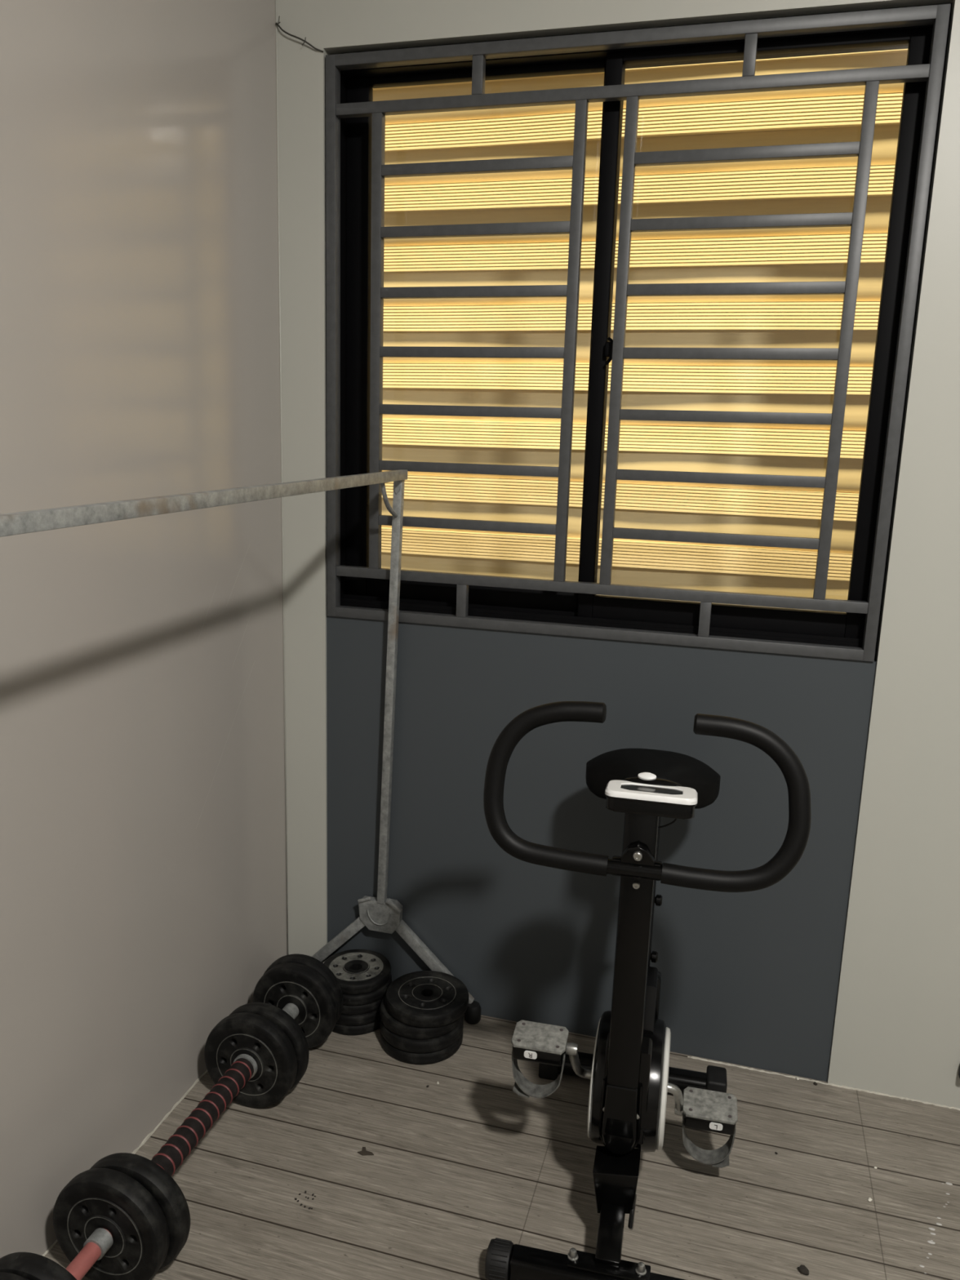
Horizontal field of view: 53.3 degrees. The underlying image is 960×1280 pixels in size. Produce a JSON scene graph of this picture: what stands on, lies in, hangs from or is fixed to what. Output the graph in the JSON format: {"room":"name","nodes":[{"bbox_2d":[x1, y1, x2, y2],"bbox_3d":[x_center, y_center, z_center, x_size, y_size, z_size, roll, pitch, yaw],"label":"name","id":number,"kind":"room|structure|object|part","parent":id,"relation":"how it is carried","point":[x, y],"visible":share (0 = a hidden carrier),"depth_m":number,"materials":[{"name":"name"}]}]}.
{"room":"home gym","nodes":[
{"label":"home gym","id":0,"kind":"room"},
{"bbox_2d":[0,0,287,1257],"bbox_3d":[-1.032,-0.186,0.466,0.150,2.880,4.000,5,12,15],"label":"wall","id":1,"kind":"structure","parent":0,"point":[143,882],"depth_m":1.71,"materials":[{"name":"paint"}]},
{"bbox_2d":[42,1069,207,1256],"bbox_3d":[-0.799,1.086,1.442,0.004,0.006,2.190,5,12,15],"label":"baseboard","id":2,"kind":"structure","parent":1,"relation":"attached to","point":[150,1134],"depth_m":1.95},
{"bbox_2d":[44,1012,959,1279],"bbox_3d":[0.534,1.413,0.333,3.500,0.100,4.000,5,12,15],"label":"floor","id":3,"kind":"structure","parent":0,"point":[462,1162],"depth_m":1.84,"materials":[{"name":"grey wood"}]},
{"bbox_2d":[0,953,342,1279],"bbox_3d":[-0.533,0.918,1.797,0.222,0.205,0.951,5,12,15],"label":"barbell","id":4,"kind":"object","parent":3,"relation":"on","point":[125,1216],"visible":1,"depth_m":1.71,"materials":[{"name":"black plastic"}]},
{"bbox_3d":[-0.666,1.004,1.368,0.204,0.204,0.036,23,16,11],"label":"weight plate","id":5,"kind":"part","parent":4,"relation":"part of","materials":[{"name":"black plastic"}]},
{"bbox_3d":[-0.652,0.997,1.403,0.204,0.204,0.036,-3,10,17],"label":"weight plate","id":6,"kind":"part","parent":4,"relation":"part of","materials":[{"name":"black plastic"}]},
{"bbox_3d":[-0.625,0.978,1.497,0.030,0.030,0.170,5,12,15],"label":"red handle","id":7,"kind":"part","parent":4,"relation":"part of","materials":[{"name":"red rubber"}]},
{"bbox_3d":[-0.605,0.964,1.567,0.204,0.204,0.036,35,18,7],"label":"weight plate","id":8,"kind":"part","parent":4,"relation":"part of","materials":[{"name":"black plastic"}]},
{"bbox_3d":[-0.580,0.957,1.600,0.204,0.204,0.036,-30,1,19],"label":"weight plate","id":9,"kind":"part","parent":4,"relation":"part of","materials":[{"name":"black plastic"}]},
{"bbox_3d":[-0.479,0.878,2.000,0.204,0.204,0.036,-17,6,18],"label":"weight plate","id":10,"kind":"part","parent":4,"relation":"part of","materials":[{"name":"black plastic"}]},
{"bbox_3d":[-0.447,0.856,2.111,0.052,0.052,0.289,5,12,15],"label":"steel handle","id":11,"kind":"part","parent":4,"relation":"part of","materials":[{"name":"silver metal"}]},
{"bbox_3d":[-0.461,0.870,2.034,0.204,0.204,0.036,10,13,14],"label":"weight plate","id":12,"kind":"part","parent":4,"relation":"part of","materials":[{"name":"black plastic"}]},
{"bbox_3d":[-0.424,0.839,2.193,0.204,0.204,0.036,22,16,11],"label":"weight plate","id":13,"kind":"part","parent":4,"relation":"part of","materials":[{"name":"black plastic"}]},
{"bbox_3d":[-0.417,0.831,2.230,0.204,0.204,0.036,47,19,3],"label":"weight plate","id":14,"kind":"part","parent":4,"relation":"part of","materials":[{"name":"black plastic"}]},
{"bbox_2d":[0,469,480,1024],"bbox_3d":[-0.527,0.477,1.214,0.510,1.323,2.256,5,12,15],"label":"rack","id":15,"kind":"object","parent":3,"relation":"on","point":[381,913],"visible":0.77,"depth_m":2.12,"materials":[{"name":"metal"}]},
{"bbox_3d":[-0.367,0.767,2.411,0.195,0.199,0.018,5,12,15],"label":"leg","id":16,"kind":"part","parent":15,"relation":"part of","materials":[{"name":"metal"}]},
{"bbox_3d":[-0.244,0.671,2.350,0.115,0.094,0.028,5,12,15],"label":"hub plate","id":17,"kind":"part","parent":15,"relation":"part of","materials":[{"name":"metal"}]},
{"bbox_3d":[-0.210,0.143,2.234,0.052,1.025,0.023,5,12,15],"label":"post","id":18,"kind":"part","parent":15,"relation":"part of","materials":[{"name":"metal"}]},
{"bbox_3d":[-0.116,0.788,2.342,0.213,0.200,0.018,5,12,16],"label":"leg","id":19,"kind":"part","parent":15,"relation":"part of","materials":[{"name":"metal"}]},
{"bbox_2d":[332,1018,380,1035],"bbox_3d":[-0.304,0.904,2.337,0.172,0.026,0.172,5,12,15],"label":"weight plate","id":20,"kind":"object","parent":3,"relation":"on","point":[368,1028],"visible":0.13,"depth_m":2.26,"materials":[{"name":"black plastic"}]},
{"bbox_2d":[336,1008,380,1025],"bbox_3d":[-0.302,0.879,2.330,0.172,0.026,0.172,0,12,-7],"label":"weight plate","id":21,"kind":"object","parent":20,"relation":"on","point":[370,1017],"visible":0.1,"depth_m":2.25,"materials":[{"name":"black plastic"}]},
{"bbox_2d":[341,997,382,1014],"bbox_3d":[-0.303,0.852,2.328,0.172,0.026,0.172,-5,14,-30],"label":"weight plate","id":22,"kind":"object","parent":21,"relation":"on","point":[347,1009],"visible":0.12,"depth_m":2.25,"materials":[{"name":"black plastic"}]},
{"bbox_2d":[342,974,391,1005],"bbox_3d":[-0.299,0.827,2.319,0.172,0.026,0.172,10,15,36],"label":"weight plate","id":23,"kind":"object","parent":22,"relation":"on","point":[371,997],"visible":0.18,"depth_m":2.24,"materials":[{"name":"black plastic"}]},
{"bbox_2d":[324,949,391,994],"bbox_3d":[-0.299,0.801,2.315,0.168,0.026,0.168,5,12,13],"label":"weight plate","id":24,"kind":"object","parent":23,"relation":"on","point":[357,971],"visible":0.86,"depth_m":2.30,"materials":[{"name":"black plastic"}]},
{"bbox_2d":[357,1146,373,1155],"bbox_3d":[-0.225,1.012,1.890,0.032,0.002,0.020,10,15,35],"label":"scrap","id":25,"kind":"object","parent":3,"relation":"on","point":[363,1152],"visible":1,"depth_m":1.89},
{"bbox_2d":[380,1031,462,1064],"bbox_3d":[-0.137,0.925,2.249,0.194,0.031,0.194,5,12,15],"label":"weight plate","id":26,"kind":"object","parent":3,"relation":"on","point":[413,1058],"visible":0.2,"depth_m":2.17,"materials":[{"name":"black plastic"}]},
{"bbox_2d":[380,1016,463,1053],"bbox_3d":[-0.136,0.895,2.239,0.194,0.031,0.194,-1,12,-13],"label":"weight plate","id":27,"kind":"object","parent":26,"relation":"on","point":[410,1045],"visible":0.2,"depth_m":2.16,"materials":[{"name":"black plastic"}]},
{"bbox_2d":[379,995,462,1039],"bbox_3d":[-0.137,0.863,2.237,0.194,0.031,0.194,-9,16,-41],"label":"weight plate","id":28,"kind":"object","parent":27,"relation":"on","point":[393,1025],"visible":0.16,"depth_m":2.16,"materials":[{"name":"black plastic"}]},
{"bbox_2d":[385,970,468,1027],"bbox_3d":[-0.123,0.834,2.228,0.194,0.031,0.194,6,12,19],"label":"weight plate","id":29,"kind":"object","parent":28,"relation":"on","point":[423,998],"visible":1,"depth_m":2.20,"materials":[{"name":"black plastic"}]},
{"bbox_2d":[483,701,811,1279],"bbox_3d":[0.285,0.561,1.762,0.528,0.969,0.647,4,12,12],"label":"exercise bike","id":30,"kind":"object","parent":3,"relation":"on","point":[629,1073],"visible":1,"depth_m":1.62,"materials":[{"name":"black metal"}]},
{"bbox_3d":[0.183,0.791,1.797,0.090,0.096,0.040,-6,14,-32],"label":"crank arm","id":31,"kind":"part","parent":30,"relation":"part of","materials":[{"name":"silver metal"}]},
{"bbox_3d":[0.212,1.042,1.581,0.135,0.024,0.038,4,12,12],"label":"saddle plate","id":32,"kind":"part","parent":30,"relation":"part of","materials":[{"name":"black metal"}]},
{"bbox_3d":[0.271,0.946,1.833,0.078,0.134,0.553,4,12,12],"label":"frame","id":33,"kind":"part","parent":30,"relation":"part of","materials":[{"name":"black metal"}]},
{"bbox_3d":[0.257,0.591,1.641,0.073,0.643,0.060,4,12,12],"label":"handlebar post","id":34,"kind":"part","parent":30,"relation":"part of","materials":[{"name":"black metal"}]},
{"bbox_3d":[0.360,0.279,1.926,0.243,0.089,0.259,-3,13,-23],"label":"seat","id":35,"kind":"part","parent":30,"relation":"part of","materials":[{"name":"black plastic"}]},
{"bbox_3d":[0.339,0.623,1.884,0.021,0.022,0.022,4,12,12],"label":"knob","id":36,"kind":"part","parent":30,"relation":"part of","materials":[{"name":"black plastic"}]},
{"bbox_3d":[0.335,0.538,1.889,0.065,0.474,0.185,4,12,12],"label":"seat post","id":37,"kind":"part","parent":30,"relation":"part of","materials":[{"name":"black metal"}]},
{"bbox_3d":[0.349,0.514,1.893,0.021,0.022,0.022,4,12,12],"label":"knob","id":38,"kind":"part","parent":30,"relation":"part of","materials":[{"name":"black plastic"}]},
{"bbox_3d":[0.372,0.869,1.813,0.088,0.089,0.039,-5,13,-29],"label":"crank arm","id":39,"kind":"part","parent":30,"relation":"part of","materials":[{"name":"silver metal"}]},
{"bbox_2d":[797,1264,808,1275],"bbox_3d":[0.556,1.083,1.646,0.021,0.009,0.015,13,16,43],"label":"clump","id":40,"kind":"object","parent":3,"relation":"on","point":[803,1269],"visible":1,"depth_m":1.64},
{"bbox_2d":[927,1240,935,1244],"bbox_3d":[0.810,1.080,1.717,0.013,0.001,0.007,5,12,15],"label":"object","id":41,"kind":"object","parent":3,"relation":"on","point":[929,1241],"visible":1,"depth_m":1.72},
{"bbox_2d":[276,0,959,1108],"bbox_3d":[1.103,-0.408,1.845,3.200,2.880,0.150,5,12,15],"label":"wall","id":42,"kind":"structure","parent":0,"point":[896,1028],"depth_m":2.00,"materials":[{"name":"paint"}]},
{"bbox_2d":[275,0,288,955],"bbox_3d":[-0.455,-0.528,2.190,0.004,2.880,0.004,5,12,15],"label":"trim","id":43,"kind":"structure","parent":42,"relation":"attached to","point":[276,14],"depth_m":2.21,"materials":[{"name":"paint"}]},
{"bbox_2d":[275,16,323,52],"bbox_3d":[-0.382,-1.274,2.012,0.108,0.071,0.014,4,12,13],"label":"wire","id":44,"kind":"object","parent":42,"relation":"attached to","point":[277,24],"visible":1,"depth_m":2.01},
{"bbox_2d":[326,615,876,1081],"bbox_3d":[0.227,0.453,2.273,1.218,0.967,0.143,5,12,15],"label":"wall panel","id":45,"kind":"object","parent":42,"relation":"attached to","point":[749,979],"depth_m":2.19,"materials":[{"name":"paint"}]},
{"bbox_2d":[329,2,952,659],"bbox_3d":[0.259,-0.613,2.047,1.218,1.214,0.112,5,12,15],"label":"window","id":46,"kind":"structure","parent":42,"relation":"in","point":[806,626],"depth_m":2.03,"materials":[{"name":"black metal"}]},
{"bbox_3d":[-0.014,-0.638,2.135,0.605,1.146,0.025,5,12,15],"label":"sash","id":47,"kind":"part","parent":46,"relation":"part of","materials":[{"name":"black metal"}]},
{"bbox_2d":[325,4,951,662],"bbox_3d":[0.241,-0.596,1.992,1.208,1.200,0.028,5,12,15],"label":"window grille","id":48,"kind":"object","parent":46,"relation":"attached to","point":[938,15],"visible":1,"depth_m":1.96,"materials":[{"name":"grey metal"}]},
{"bbox_3d":[0.226,-0.114,2.091,1.163,0.022,0.022,5,12,15],"label":"rail","id":49,"kind":"part","parent":48,"relation":"part of","materials":[{"name":"grey metal"}]},
{"bbox_3d":[0.256,-1.079,1.890,1.163,0.022,0.022,5,12,15],"label":"rail","id":50,"kind":"part","parent":48,"relation":"part of","materials":[{"name":"grey metal"}]},
{"bbox_2d":[595,594,845,613],"bbox_3d":[0.288,-0.093,2.323,1.318,0.050,0.190,5,12,15],"label":"trim","id":51,"kind":"structure","parent":46,"relation":"attached to","point":[596,594],"depth_m":2.19,"materials":[{"name":"black metal"}]},
{"bbox_3d":[0.529,-0.583,1.954,0.606,1.146,0.025,5,12,15],"label":"sash","id":52,"kind":"part","parent":46,"relation":"part of","materials":[{"name":"black metal"}]},
{"bbox_2d":[687,1056,959,1110],"bbox_3d":[1.145,1.023,2.037,1.380,0.004,0.004,5,12,15],"label":"baseboard","id":53,"kind":"structure","parent":42,"relation":"attached to","point":[692,1057],"depth_m":2.13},
{"label":"outside","id":54,"kind":"structure","parent":0,"visible":0},
{"bbox_2d":[373,48,907,599],"bbox_3d":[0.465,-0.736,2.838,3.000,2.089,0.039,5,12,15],"label":"window blinds","id":55,"kind":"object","parent":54,"point":[828,114],"depth_m":2.81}
]}

